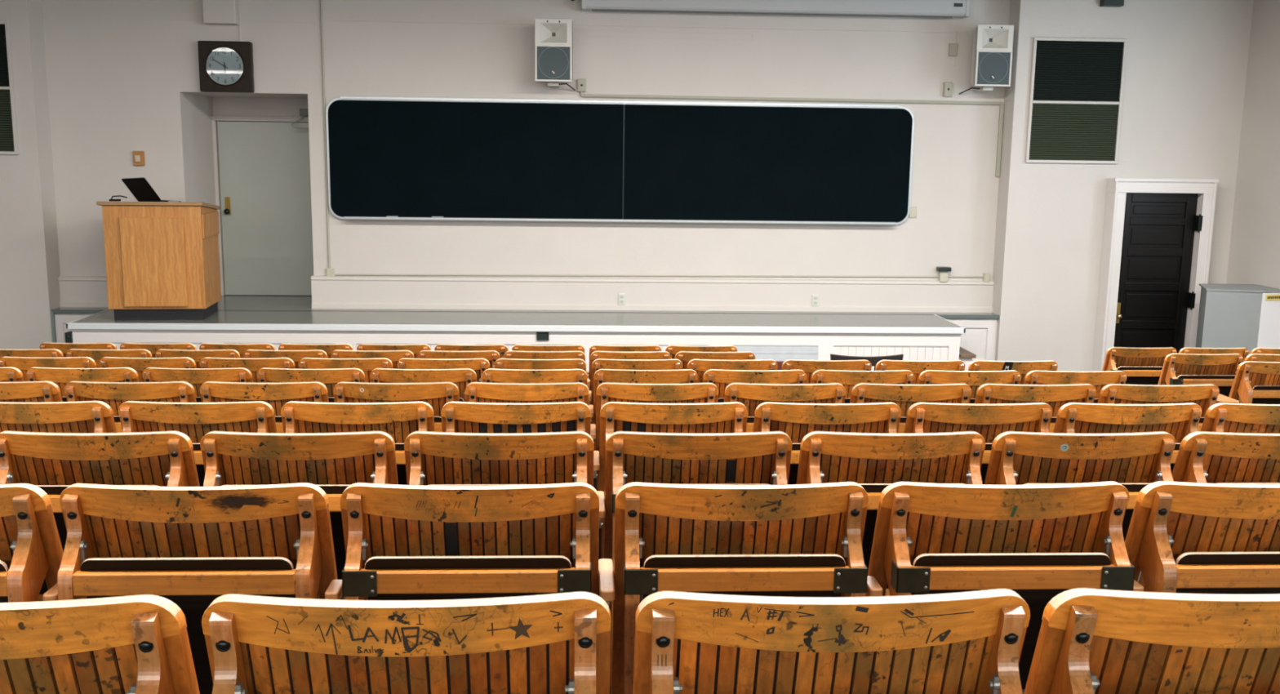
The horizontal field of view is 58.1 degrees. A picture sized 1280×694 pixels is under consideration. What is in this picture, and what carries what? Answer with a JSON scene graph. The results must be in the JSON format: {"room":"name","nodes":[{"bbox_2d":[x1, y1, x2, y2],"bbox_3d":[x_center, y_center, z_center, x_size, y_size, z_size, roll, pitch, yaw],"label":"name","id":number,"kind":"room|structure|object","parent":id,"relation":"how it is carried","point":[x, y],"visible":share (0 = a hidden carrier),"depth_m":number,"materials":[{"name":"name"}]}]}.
{"room":"lecture hall","nodes":[
{"label":"lecture hall","id":0,"kind":"room"},
{"bbox_2d":[0,0,60,349],"bbox_3d":[-8.342,-1.879,11.736,4.570,5.100,0.500,0,9,-3],"label":"wall","id":1,"kind":"structure","parent":0,"point":[30,270],"depth_m":11.71,"materials":[{"name":"beige paint"}]},
{"bbox_2d":[0,21,18,154],"bbox_3d":[-6.731,-2.570,11.433,1.010,1.295,0.035,0,9,-3],"label":"air vent","id":2,"kind":"object","parent":1,"relation":"in","point":[8,126],"visible":1,"depth_m":11.47,"materials":[{"name":"black metal"}]},
{"bbox_2d":[186,93,308,204],"bbox_3d":[-4.132,-1.656,12.740,1.597,2.480,0.970,0,9,-3],"label":"wall","id":3,"kind":"structure","parent":0,"point":[201,107],"depth_m":12.76,"materials":[{"name":"beige paint"}]},
{"bbox_2d":[211,108,313,295],"bbox_3d":[-4.147,-1.616,13.011,1.297,2.110,0.248,0,9,-3],"label":"door","id":4,"kind":"structure","parent":3,"relation":"in","point":[262,170],"depth_m":13.09,"materials":[{"name":"grey paint"}]},
{"bbox_2d":[40,0,1010,280],"bbox_3d":[-1.046,-1.872,12.272,10.400,5.100,0.200,0,9,-3],"label":"wall","id":5,"kind":"structure","parent":0,"point":[120,74],"depth_m":12.06,"materials":[{"name":"beige paint"}]},
{"bbox_2d":[58,275,108,306],"bbox_3d":[-5.417,-0.578,12.130,1.325,0.320,0.055,0,9,-3],"label":"baseboard","id":6,"kind":"structure","parent":5,"relation":"attached to","point":[74,291],"depth_m":12.09,"materials":[{"name":"beige paint"}]},
{"bbox_2d":[202,0,239,25],"bbox_3d":[-4.244,-3.825,11.614,0.325,1.115,0.120,0,9,-3],"label":"duct","id":7,"kind":"object","parent":5,"relation":"attached to","point":[225,12],"visible":1,"depth_m":11.63,"materials":[{"name":"beige paint"}]},
{"bbox_2d":[197,40,254,93],"bbox_3d":[-4.230,-2.861,11.784,0.524,0.505,0.105,0,9,-3],"label":"wall clock","id":8,"kind":"object","parent":5,"relation":"attached to","point":[224,66],"visible":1,"depth_m":11.74,"materials":[{"name":"brown wood"}]},
{"bbox_2d":[320,0,330,268],"bbox_3d":[-3.267,-2.554,11.927,0.022,3.500,0.022,0,9,-3],"label":"conduit","id":9,"kind":"object","parent":5,"relation":"attached to","point":[321,1],"visible":1,"depth_m":11.98,"materials":[{"name":"beige"}]},
{"bbox_2d":[534,18,575,90],"bbox_3d":[-0.864,-2.977,11.776,0.411,0.682,0.430,0,9,-3],"label":"loudspeaker","id":10,"kind":"object","parent":5,"relation":"attached to","point":[553,37],"visible":1,"depth_m":11.58,"materials":[{"name":"grey plastic"}]},
{"bbox_2d":[534,44,572,82],"bbox_3d":[-0.870,-2.851,11.594,0.372,0.361,0.030,0,9,-3],"label":"grille","id":11,"kind":"object","parent":10,"relation":"attached to","point":[553,62],"depth_m":11.58,"materials":[{"name":"grey metal"}]},
{"bbox_2d":[325,96,914,225],"bbox_3d":[-0.172,-1.949,12.137,6.170,1.262,0.130,0,9,-3],"label":"blackboard","id":12,"kind":"object","parent":5,"relation":"attached to","point":[407,158],"visible":1,"depth_m":12.16,"materials":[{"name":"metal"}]},
{"bbox_2d":[343,216,895,225],"bbox_3d":[-0.179,-1.337,12.217,5.830,0.030,0.085,0,9,-3],"label":"chalk tray","id":13,"kind":"object","parent":12,"relation":"on","point":[721,220],"depth_m":12.26,"materials":[{"name":"metal"}]},
{"bbox_2d":[322,17,959,66],"bbox_3d":[0.048,-3.166,12.004,6.625,0.370,0.014,0,9,-3],"label":"trim","id":14,"kind":"structure","parent":5,"relation":"attached to","point":[323,19],"depth_m":11.98,"materials":[{"name":"beige paint"}]},
{"bbox_2d":[311,275,994,312],"bbox_3d":[0.188,-0.566,12.426,7.348,0.345,0.055,0,9,-3],"label":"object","id":15,"kind":"structure","parent":5,"relation":"attached to","point":[384,292],"depth_m":12.41,"materials":[{"name":"beige paint"}]},
{"bbox_2d":[334,274,983,277],"bbox_3d":[0.254,-0.765,12.412,7.020,0.044,0.016,0,9,-3],"label":"conduit","id":16,"kind":"object","parent":5,"relation":"attached to","point":[335,274],"visible":1,"depth_m":12.40,"materials":[{"name":"beige metal"}]},
{"bbox_2d":[571,0,969,18],"bbox_3d":[1.334,-3.537,11.908,4.151,0.205,0.183,0,9,-3],"label":"projection screen","id":17,"kind":"object","parent":5,"relation":"attached to","point":[874,8],"visible":1,"depth_m":11.86,"materials":[{"name":"grey"}]},
{"bbox_2d":[580,91,1003,105],"bbox_3d":[1.619,-2.633,12.164,4.497,0.095,0.034,0,9,-3],"label":"conduit","id":18,"kind":"object","parent":5,"relation":"attached to","point":[582,95],"visible":1,"depth_m":12.15,"materials":[{"name":"beige metal"}]},
{"bbox_2d":[958,24,1013,94],"bbox_3d":[3.599,-2.983,12.010,0.411,0.682,0.430,0,9,-3],"label":"loudspeaker","id":19,"kind":"object","parent":5,"relation":"attached to","point":[992,44],"visible":1,"depth_m":11.82,"materials":[{"name":"grey plastic"}]},
{"bbox_2d":[973,49,1012,86],"bbox_3d":[3.624,-2.856,11.829,0.372,0.361,0.030,0,9,-3],"label":"grille","id":20,"kind":"object","parent":19,"relation":"attached to","point":[993,68],"depth_m":11.82,"materials":[{"name":"grey metal"}]},
{"bbox_2d":[317,571,1141,693],"bbox_3d":[-1.682,1.321,3.281,17.400,1.747,22.200,0,9,-3],"label":"floor","id":21,"kind":"structure","parent":0,"point":[342,597],"depth_m":4.35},
{"bbox_2d":[0,381,62,402],"bbox_3d":[-2.560,0.531,4.733,0.527,0.840,0.381,0,9,-3],"label":"seat","id":22,"kind":"object","parent":21,"relation":"on","point":[21,391],"visible":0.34,"depth_m":4.55,"materials":[{"name":"brown wood"}]},
{"bbox_2d":[0,483,63,602],"bbox_3d":[-1.378,0.654,2.345,0.527,0.840,0.381,0,9,-3],"label":"seat","id":23,"kind":"object","parent":21,"relation":"on","point":[31,550],"visible":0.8,"depth_m":2.18,"materials":[{"name":"brown wood"}]},
{"bbox_2d":[0,348,63,358],"bbox_3d":[-3.742,0.407,7.120,0.527,0.840,0.381,0,9,-3],"label":"seat","id":24,"kind":"object","parent":21,"relation":"on","point":[46,353],"visible":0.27,"depth_m":6.92,"materials":[{"name":"brown wood"}]},
{"bbox_2d":[0,356,96,381],"bbox_3d":[-3.173,0.449,6.334,0.527,0.840,0.381,0,9,-3],"label":"seat","id":25,"kind":"object","parent":21,"relation":"on","point":[24,364],"visible":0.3,"depth_m":6.14,"materials":[{"name":"brown wood"}]},
{"bbox_2d":[0,400,116,433],"bbox_3d":[-1.991,0.573,3.946,0.527,0.840,0.381,0,9,-3],"label":"seat","id":26,"kind":"object","parent":21,"relation":"on","point":[84,416],"visible":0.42,"depth_m":3.77,"materials":[{"name":"brown wood"}]},
{"bbox_2d":[40,342,117,357],"bbox_3d":[-3.785,0.367,7.935,0.527,0.840,0.381,0,9,-3],"label":"seat","id":27,"kind":"object","parent":21,"relation":"on","point":[64,348],"visible":0.22,"depth_m":7.74,"materials":[{"name":"brown wood"}]},
{"bbox_2d":[26,367,139,401],"bbox_3d":[-2.603,0.491,5.547,0.527,0.840,0.381,0,9,-3],"label":"seat","id":28,"kind":"object","parent":21,"relation":"on","point":[60,376],"visible":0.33,"depth_m":5.36,"materials":[{"name":"brown wood"}]},
{"bbox_2d":[0,594,199,693],"bbox_3d":[-0.809,0.697,1.558,0.527,0.840,0.381,0,9,-3],"label":"seat","id":29,"kind":"object","parent":21,"relation":"on","point":[131,644],"visible":1,"depth_m":1.39,"materials":[{"name":"brown wood"}]},
{"bbox_2d":[0,431,199,601],"bbox_3d":[-1.421,0.615,3.159,0.527,0.840,0.381,0,9,-3],"label":"seat","id":30,"kind":"object","parent":21,"relation":"on","point":[51,462],"visible":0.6,"depth_m":2.98,"materials":[{"name":"brown wood"}]},
{"bbox_2d":[66,348,151,368],"bbox_3d":[-3.216,0.409,7.149,0.527,0.840,0.381,0,9,-3],"label":"seat","id":31,"kind":"object","parent":21,"relation":"on","point":[96,355],"visible":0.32,"depth_m":6.95,"materials":[{"name":"brown wood"}]},
{"bbox_2d":[64,381,196,432],"bbox_3d":[-2.034,0.533,4.761,0.527,0.840,0.381,0,9,-3],"label":"seat","id":32,"kind":"object","parent":21,"relation":"on","point":[113,393],"visible":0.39,"depth_m":4.57,"materials":[{"name":"brown wood"}]},
{"bbox_2d":[99,356,195,382],"bbox_3d":[-2.647,0.452,6.362,0.527,0.840,0.381,0,9,-3],"label":"seat","id":33,"kind":"object","parent":21,"relation":"on","point":[139,364],"visible":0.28,"depth_m":6.17,"materials":[{"name":"brown wood"}]},
{"bbox_2d":[120,342,196,357],"bbox_3d":[-3.259,0.370,7.963,0.527,0.840,0.381,0,9,-3],"label":"seat","id":34,"kind":"object","parent":21,"relation":"on","point":[153,348],"visible":0.18,"depth_m":7.76,"materials":[{"name":"brown wood"}]},
{"bbox_2d":[142,367,253,402],"bbox_3d":[-2.077,0.493,5.575,0.527,0.840,0.381,0,9,-3],"label":"seat","id":35,"kind":"object","parent":21,"relation":"on","point":[196,377],"visible":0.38,"depth_m":5.38,"materials":[{"name":"brown wood"}]},
{"bbox_2d":[155,349,239,368],"bbox_3d":[-2.690,0.412,7.176,0.527,0.840,0.381,0,9,-3],"label":"seat","id":36,"kind":"object","parent":21,"relation":"on","point":[196,355],"visible":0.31,"depth_m":6.98,"materials":[{"name":"brown wood"}]},
{"bbox_2d":[118,400,277,486],"bbox_3d":[-1.464,0.575,3.974,0.527,0.840,0.381,0,9,-3],"label":"seat","id":37,"kind":"object","parent":21,"relation":"on","point":[195,420],"visible":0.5,"depth_m":3.79,"materials":[{"name":"brown wood"}]},
{"bbox_2d":[57,482,342,693],"bbox_3d":[-0.852,0.657,2.373,0.527,0.840,0.381,0,9,-3],"label":"seat","id":38,"kind":"object","parent":21,"relation":"on","point":[189,547],"visible":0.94,"depth_m":2.18,"materials":[{"name":"brown wood"}]},
{"bbox_2d":[199,342,275,358],"bbox_3d":[-2.733,0.372,7.991,0.527,0.840,0.381,0,9,-3],"label":"seat","id":39,"kind":"object","parent":21,"relation":"on","point":[241,348],"visible":0.2,"depth_m":7.79,"materials":[{"name":"brown wood"}]},
{"bbox_2d":[199,357,294,382],"bbox_3d":[-2.120,0.454,6.390,0.527,0.840,0.381,0,9,-3],"label":"seat","id":40,"kind":"object","parent":21,"relation":"on","point":[253,365],"visible":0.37,"depth_m":6.20,"materials":[{"name":"brown wood"}]},
{"bbox_2d":[200,381,328,433],"bbox_3d":[-1.508,0.535,4.789,0.527,0.840,0.381,0,9,-3],"label":"seat","id":41,"kind":"object","parent":21,"relation":"on","point":[276,394],"visible":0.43,"depth_m":4.60,"materials":[{"name":"brown wood"}]},
{"bbox_2d":[243,349,327,368],"bbox_3d":[-2.163,0.414,7.205,0.527,0.840,0.381,0,9,-3],"label":"seat","id":42,"kind":"object","parent":21,"relation":"on","point":[296,356],"visible":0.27,"depth_m":7.01,"materials":[{"name":"brown wood"}]},
{"bbox_2d":[200,431,398,592],"bbox_3d":[-0.895,0.617,3.188,0.527,0.840,0.381,0,9,-3],"label":"seat","id":43,"kind":"object","parent":21,"relation":"on","point":[332,462],"visible":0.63,"depth_m":3.01,"materials":[{"name":"brown wood"}]},
{"bbox_2d":[256,367,365,402],"bbox_3d":[-1.551,0.496,5.603,0.527,0.840,0.381,0,9,-3],"label":"seat","id":44,"kind":"object","parent":21,"relation":"on","point":[330,378],"visible":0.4,"depth_m":5.41,"materials":[{"name":"brown wood"}]},
{"bbox_2d":[278,343,353,358],"bbox_3d":[-2.207,0.374,8.019,0.527,0.840,0.381,0,9,-3],"label":"seat","id":45,"kind":"object","parent":21,"relation":"on","point":[329,348],"visible":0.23,"depth_m":7.82,"materials":[{"name":"brown wood"}]},
{"bbox_2d":[298,357,392,382],"bbox_3d":[-1.594,0.456,6.418,0.527,0.840,0.381,0,9,-3],"label":"seat","id":46,"kind":"object","parent":21,"relation":"on","point":[366,366],"visible":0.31,"depth_m":6.22,"materials":[{"name":"brown wood"}]},
{"bbox_2d":[280,400,435,599],"bbox_3d":[-0.938,0.577,4.002,0.527,0.840,0.381,0,9,-3],"label":"seat","id":47,"kind":"object","parent":21,"relation":"on","point":[400,420],"visible":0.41,"depth_m":3.82,"materials":[{"name":"brown wood"}]},
{"bbox_2d":[331,350,413,368],"bbox_3d":[-1.637,0.416,7.232,0.527,0.840,0.381,0,9,-3],"label":"seat","id":48,"kind":"object","parent":21,"relation":"on","point":[394,356],"visible":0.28,"depth_m":7.04,"materials":[{"name":"brown wood"}]},
{"bbox_2d":[356,343,431,358],"bbox_3d":[-1.680,0.377,8.047,0.527,0.840,0.381,0,9,-3],"label":"seat","id":49,"kind":"object","parent":21,"relation":"on","point":[415,349],"visible":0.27,"depth_m":7.85,"materials":[{"name":"brown wood"}]},
{"bbox_2d":[333,382,459,431],"bbox_3d":[-0.982,0.538,4.817,0.527,0.840,0.381,0,9,-3],"label":"seat","id":50,"kind":"object","parent":21,"relation":"on","point":[437,394],"visible":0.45,"depth_m":4.63,"materials":[{"name":"brown wood"}]},
{"bbox_2d":[201,591,610,693],"bbox_3d":[-0.281,0.699,1.586,0.531,0.840,0.381,0,9,-3],"label":"seat","id":51,"kind":"object","parent":21,"relation":"on","point":[551,643],"visible":1,"depth_m":1.41,"materials":[{"name":"brown wood"}]},
{"bbox_2d":[369,368,476,401],"bbox_3d":[-1.025,0.498,5.631,0.527,0.840,0.381,0,9,-3],"label":"seat","id":52,"kind":"object","parent":21,"relation":"on","point":[462,377],"visible":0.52,"depth_m":5.44,"materials":[{"name":"brown wood"}]},
{"bbox_2d":[396,358,489,382],"bbox_3d":[-1.068,0.458,6.446,0.527,0.840,0.381,0,9,-3],"label":"seat","id":53,"kind":"object","parent":21,"relation":"on","point":[478,366],"visible":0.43,"depth_m":6.25,"materials":[{"name":"brown wood"}]},
{"bbox_2d":[417,350,500,368],"bbox_3d":[-1.111,0.419,7.261,0.527,0.840,0.381,0,9,-3],"label":"seat","id":54,"kind":"object","parent":21,"relation":"on","point":[491,356],"visible":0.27,"depth_m":7.06,"materials":[{"name":"brown wood"}]},
{"bbox_2d":[434,344,507,358],"bbox_3d":[-1.154,0.379,8.075,0.527,0.840,0.381,0,9,-3],"label":"seat","id":55,"kind":"object","parent":21,"relation":"on","point":[501,349],"visible":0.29,"depth_m":7.88,"materials":[{"name":"brown wood"}]},
{"bbox_2d":[339,482,614,612],"bbox_3d":[-0.324,0.659,2.401,0.531,0.840,0.381,0,9,-3],"label":"seat","id":56,"kind":"object","parent":21,"relation":"on","point":[402,542],"visible":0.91,"depth_m":2.21,"materials":[{"name":"brown wood"}]},
{"bbox_2d":[404,431,605,595],"bbox_3d":[-0.367,0.619,3.216,0.531,0.840,0.381,0,9,-3],"label":"seat","id":57,"kind":"object","parent":21,"relation":"on","point":[431,458],"visible":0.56,"depth_m":3.04,"materials":[{"name":"brown wood"}]},
{"bbox_2d":[440,401,599,489],"bbox_3d":[-0.410,0.580,4.030,0.531,0.840,0.381,0,9,-3],"label":"seat","id":58,"kind":"object","parent":21,"relation":"on","point":[456,416],"visible":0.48,"depth_m":3.85,"materials":[{"name":"brown wood"}]},
{"bbox_2d":[50,294,999,379],"bbox_3d":[-1.114,-0.065,12.384,9.950,0.676,2.310,0,9,-3],"label":"stage","id":59,"kind":"object","parent":21,"relation":"on","point":[276,321],"visible":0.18,"depth_m":11.40,"materials":[{"name":"white paint"}]},
{"bbox_2d":[96,201,221,320],"bbox_3d":[-4.742,-0.882,11.479,0.965,1.152,0.784,-1,10,-8],"label":"podium","id":60,"kind":"object","parent":59,"relation":"on","point":[162,258],"visible":1,"depth_m":11.12,"materials":[{"name":"brown wood"}]},
{"bbox_2d":[121,177,180,201],"bbox_3d":[-4.743,-1.514,11.195,0.351,0.270,0.398,6,11,30],"label":"laptop","id":61,"kind":"object","parent":60,"relation":"on","point":[140,188],"visible":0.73,"depth_m":11.09,"materials":[{"name":"black plastic"}]},
{"bbox_2d":[465,382,595,444],"bbox_3d":[-0.453,0.540,4.845,0.531,0.840,0.381,0,9,-3],"label":"seat","id":62,"kind":"object","parent":21,"relation":"on","point":[475,392],"visible":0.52,"depth_m":4.66,"materials":[{"name":"brown wood"}]},
{"bbox_2d":[481,368,593,423],"bbox_3d":[-0.496,0.500,5.659,0.531,0.840,0.381,0,9,-3],"label":"seat","id":63,"kind":"object","parent":21,"relation":"on","point":[491,375],"visible":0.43,"depth_m":5.46,"materials":[{"name":"brown wood"}]},
{"bbox_2d":[494,358,591,404],"bbox_3d":[-0.540,0.461,6.474,0.531,0.840,0.381,0,9,-3],"label":"seat","id":64,"kind":"object","parent":21,"relation":"on","point":[501,363],"visible":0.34,"depth_m":6.28,"materials":[{"name":"brown wood"}]},
{"bbox_2d":[504,351,590,388],"bbox_3d":[-0.583,0.421,7.289,0.531,0.840,0.381,0,9,-3],"label":"seat","id":65,"kind":"object","parent":21,"relation":"on","point":[509,354],"visible":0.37,"depth_m":7.09,"materials":[{"name":"brown wood"}]},
{"bbox_2d":[588,344,661,403],"bbox_3d":[-0.097,0.383,8.131,0.527,0.840,0.381,0,9,-3],"label":"seat","id":66,"kind":"object","parent":21,"relation":"on","point":[593,348],"visible":0.21,"depth_m":7.93,"materials":[{"name":"brown wood"}]},
{"bbox_2d":[590,351,671,404],"bbox_3d":[-0.054,0.423,7.317,0.527,0.840,0.381,0,9,-3],"label":"seat","id":67,"kind":"object","parent":21,"relation":"on","point":[595,355],"visible":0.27,"depth_m":7.12,"materials":[{"name":"brown wood"}]},
{"bbox_2d":[591,358,682,423],"bbox_3d":[-0.011,0.463,6.502,0.527,0.840,0.381,0,9,-3],"label":"seat","id":68,"kind":"object","parent":21,"relation":"on","point":[620,364],"visible":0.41,"depth_m":6.31,"materials":[{"name":"brown wood"}]},
{"bbox_2d":[593,368,697,450],"bbox_3d":[0.032,0.502,5.688,0.527,0.840,0.381,0,9,-3],"label":"seat","id":69,"kind":"object","parent":21,"relation":"on","point":[601,375],"visible":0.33,"depth_m":5.50,"materials":[{"name":"brown wood"}]},
{"bbox_2d":[595,382,718,490],"bbox_3d":[0.075,0.542,4.873,0.527,0.840,0.381,0,9,-3],"label":"seat","id":70,"kind":"object","parent":21,"relation":"on","point":[606,392],"visible":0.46,"depth_m":4.68,"materials":[{"name":"brown wood"}]},
{"bbox_2d":[599,401,747,558],"bbox_3d":[0.119,0.582,4.058,0.527,0.840,0.381,0,9,-3],"label":"seat","id":71,"kind":"object","parent":21,"relation":"on","point":[615,416],"visible":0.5,"depth_m":3.88,"materials":[{"name":"brown wood"}]},
{"bbox_2d":[603,431,792,685],"bbox_3d":[0.162,0.622,3.244,0.527,0.840,0.381,0,9,-3],"label":"seat","id":72,"kind":"object","parent":21,"relation":"on","point":[757,458],"visible":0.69,"depth_m":3.07,"materials":[{"name":"brown wood"}]},
{"bbox_2d":[675,351,755,368],"bbox_3d":[0.472,0.425,7.345,0.527,0.840,0.381,0,9,-3],"label":"seat","id":73,"kind":"object","parent":21,"relation":"on","point":[685,357],"visible":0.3,"depth_m":7.15,"materials":[{"name":"brown wood"}]},
{"bbox_2d":[687,359,777,382],"bbox_3d":[0.515,0.465,6.530,0.527,0.840,0.381,0,9,-3],"label":"seat","id":74,"kind":"object","parent":21,"relation":"on","point":[700,366],"visible":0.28,"depth_m":6.33,"materials":[{"name":"brown wood"}]},
{"bbox_2d":[610,481,882,693],"bbox_3d":[0.205,0.661,2.429,0.527,0.840,0.381,0,9,-3],"label":"seat","id":75,"kind":"object","parent":21,"relation":"on","point":[795,540],"visible":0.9,"depth_m":2.24,"materials":[{"name":"brown wood"}]},
{"bbox_2d":[702,368,806,402],"bbox_3d":[0.559,0.505,5.716,0.527,0.840,0.381,0,9,-3],"label":"seat","id":76,"kind":"object","parent":21,"relation":"on","point":[721,379],"visible":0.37,"depth_m":5.52,"materials":[{"name":"brown wood"}]},
{"bbox_2d":[724,382,845,432],"bbox_3d":[0.602,0.544,4.901,0.527,0.840,0.381,0,9,-3],"label":"seat","id":77,"kind":"object","parent":21,"relation":"on","point":[751,395],"visible":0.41,"depth_m":4.71,"materials":[{"name":"brown wood"}]},
{"bbox_2d":[781,359,871,383],"bbox_3d":[1.042,0.467,6.558,0.527,0.840,0.381,0,9,-3],"label":"seat","id":78,"kind":"object","parent":21,"relation":"on","point":[809,367],"visible":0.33,"depth_m":6.36,"materials":[{"name":"brown wood"}]},
{"bbox_2d":[752,401,901,595],"bbox_3d":[0.645,0.584,4.086,0.527,0.840,0.381,0,9,-3],"label":"seat","id":79,"kind":"object","parent":21,"relation":"on","point":[797,420],"visible":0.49,"depth_m":3.90,"materials":[{"name":"brown wood"}]},
{"bbox_2d":[632,588,1030,693],"bbox_3d":[0.248,0.701,1.615,0.527,0.840,0.381,0,9,-3],"label":"seat","id":80,"kind":"object","parent":21,"relation":"on","point":[970,642],"visible":1,"depth_m":1.44,"materials":[{"name":"brown wood"}]},
{"bbox_2d":[810,369,914,403],"bbox_3d":[1.085,0.507,5.744,0.527,0.840,0.381,0,9,-3],"label":"seat","id":81,"kind":"object","parent":21,"relation":"on","point":[848,379],"visible":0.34,"depth_m":5.55,"materials":[{"name":"brown wood"}]},
{"bbox_2d":[796,431,985,588],"bbox_3d":[0.688,0.624,3.272,0.527,0.840,0.381,0,9,-3],"label":"seat","id":82,"kind":"object","parent":21,"relation":"on","point":[873,461],"visible":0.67,"depth_m":3.10,"materials":[{"name":"brown wood"}]},
{"bbox_2d":[849,382,971,433],"bbox_3d":[1.128,0.547,4.929,0.527,0.840,0.381,0,9,-3],"label":"seat","id":83,"kind":"object","parent":21,"relation":"on","point":[904,396],"visible":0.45,"depth_m":4.74,"materials":[{"name":"brown wood"}]},
{"bbox_2d":[875,360,964,384],"bbox_3d":[1.568,0.470,6.586,0.527,0.840,0.381,0,9,-3],"label":"seat","id":84,"kind":"object","parent":21,"relation":"on","point":[917,367],"visible":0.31,"depth_m":6.39,"materials":[{"name":"brown wood"}]},
{"bbox_2d":[917,369,1021,404],"bbox_3d":[1.611,0.509,5.772,0.527,0.840,0.381,0,9,-3],"label":"seat","id":85,"kind":"object","parent":21,"relation":"on","point":[974,379],"visible":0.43,"depth_m":5.58,"materials":[{"name":"brown wood"}]},
{"bbox_2d":[903,402,1053,484],"bbox_3d":[1.171,0.587,4.114,0.527,0.840,0.381,0,9,-3],"label":"seat","id":86,"kind":"object","parent":21,"relation":"on","point":[988,420],"visible":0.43,"depth_m":3.93,"materials":[{"name":"brown wood"}]},
{"bbox_2d":[864,480,1143,688],"bbox_3d":[0.731,0.664,2.457,0.527,0.840,0.381,0,9,-3],"label":"seat","id":87,"kind":"object","parent":21,"relation":"on","point":[1039,543],"visible":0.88,"depth_m":2.27,"materials":[{"name":"brown wood"}]},
{"bbox_2d":[968,360,1057,384],"bbox_3d":[2.094,0.472,6.614,0.527,0.840,0.381,0,9,-3],"label":"seat","id":88,"kind":"object","parent":21,"relation":"on","point":[1023,367],"visible":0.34,"depth_m":6.42,"materials":[{"name":"brown wood"}]},
{"bbox_2d":[973,383,1096,432],"bbox_3d":[1.654,0.549,4.957,0.527,0.840,0.381,0,9,-3],"label":"seat","id":89,"kind":"object","parent":21,"relation":"on","point":[1055,396],"visible":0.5,"depth_m":4.77,"materials":[{"name":"brown wood"}]},
{"bbox_2d":[1023,370,1126,403],"bbox_3d":[2.137,0.512,5.800,0.527,0.840,0.381,0,9,-3],"label":"seat","id":90,"kind":"object","parent":21,"relation":"on","point":[1099,380],"visible":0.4,"depth_m":5.61,"materials":[{"name":"brown wood"}]},
{"bbox_2d":[984,431,1175,581],"bbox_3d":[1.214,0.626,3.300,0.527,0.840,0.381,0,9,-3],"label":"seat","id":91,"kind":"object","parent":21,"relation":"on","point":[1133,460],"visible":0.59,"depth_m":3.12,"materials":[{"name":"brown wood"}]},
{"bbox_2d":[1053,402,1201,583],"bbox_3d":[1.698,0.589,4.142,0.527,0.840,0.381,0,9,-3],"label":"seat","id":92,"kind":"object","parent":21,"relation":"on","point":[1179,420],"visible":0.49,"depth_m":3.96,"materials":[{"name":"brown wood"}]},
{"bbox_2d":[1102,346,1176,385],"bbox_3d":[3.557,0.399,8.326,0.527,0.840,0.381,0,9,-3],"label":"seat","id":93,"kind":"object","parent":21,"relation":"on","point":[1141,366],"visible":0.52,"depth_m":8.14,"materials":[{"name":"brown wood"}]},
{"bbox_2d":[1023,587,1279,693],"bbox_3d":[0.774,0.703,1.643,0.527,0.840,0.381,0,9,-3],"label":"seat","id":94,"kind":"object","parent":21,"relation":"on","point":[1090,641],"visible":1,"depth_m":1.46,"materials":[{"name":"brown wood"}]},
{"bbox_2d":[1097,383,1239,431],"bbox_3d":[2.213,0.551,4.987,0.592,0.840,0.381,0,9,-3],"label":"seat","id":95,"kind":"object","parent":21,"relation":"on","point":[1205,396],"visible":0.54,"depth_m":4.80,"materials":[{"name":"brown wood"}]},
{"bbox_2d":[1157,353,1243,403],"bbox_3d":[3.600,0.439,7.511,0.527,0.840,0.381,0,9,-3],"label":"seat","id":96,"kind":"object","parent":21,"relation":"on","point":[1220,371],"visible":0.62,"depth_m":7.32,"materials":[{"name":"brown wood"}]},
{"bbox_2d":[1124,480,1279,594],"bbox_3d":[1.258,0.666,2.485,0.527,0.840,0.381,0,9,-3],"label":"seat","id":97,"kind":"object","parent":21,"relation":"on","point":[1183,537],"visible":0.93,"depth_m":2.29,"materials":[{"name":"brown wood"}]},
{"bbox_2d":[1139,431,1279,591],"bbox_3d":[1.741,0.628,3.328,0.527,0.840,0.381,0,9,-3],"label":"seat","id":98,"kind":"object","parent":21,"relation":"on","point":[1204,457],"visible":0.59,"depth_m":3.15,"materials":[{"name":"brown wood"}]},
{"bbox_2d":[1195,283,1279,355],"bbox_3d":[5.968,-0.063,11.679,0.780,1.090,0.610,0,9,-3],"label":"base cabinet","id":99,"kind":"object","parent":21,"relation":"on","point":[1247,316],"visible":0.68,"depth_m":11.40,"materials":[{"name":"white metal"}]},
{"bbox_2d":[1200,402,1279,433],"bbox_3d":[2.224,0.591,4.170,0.527,0.840,0.381,0,9,-3],"label":"seat","id":100,"kind":"object","parent":21,"relation":"on","point":[1222,417],"visible":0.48,"depth_m":3.98,"materials":[{"name":"brown wood"}]},
{"bbox_2d":[1228,360,1279,404],"bbox_3d":[3.644,0.479,6.697,0.527,0.840,0.381,0,9,-3],"label":"seat","id":101,"kind":"object","parent":21,"relation":"on","point":[1255,382],"visible":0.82,"depth_m":6.51,"materials":[{"name":"brown wood"}]},
{"bbox_2d":[991,0,1253,371],"bbox_3d":[5.203,-1.820,12.456,2.660,5.100,0.500,0,9,-3],"label":"wall","id":102,"kind":"structure","parent":0,"point":[1186,66],"depth_m":12.17,"materials":[{"name":"beige paint"}]},
{"bbox_2d":[1025,37,1127,164],"bbox_3d":[4.545,-2.561,12.026,0.983,1.275,0.035,0,9,-3],"label":"air vent","id":103,"kind":"object","parent":102,"relation":"in","point":[1076,92],"visible":1,"depth_m":12.02,"materials":[{"name":"black metal"}]},
{"bbox_2d":[1092,177,1218,371],"bbox_3d":[5.473,-0.709,12.291,1.110,2.150,0.220,0,9,-3],"label":"door","id":104,"kind":"structure","parent":102,"relation":"in","point":[1156,252],"depth_m":12.26,"materials":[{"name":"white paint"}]},
{"bbox_2d":[1226,0,1279,288],"bbox_3d":[6.932,-0.217,2.993,0.200,5.100,19.250,0,9,-3],"label":"wall","id":105,"kind":"structure","parent":0,"point":[1254,257],"depth_m":11.84,"materials":[{"name":"beige paint"}]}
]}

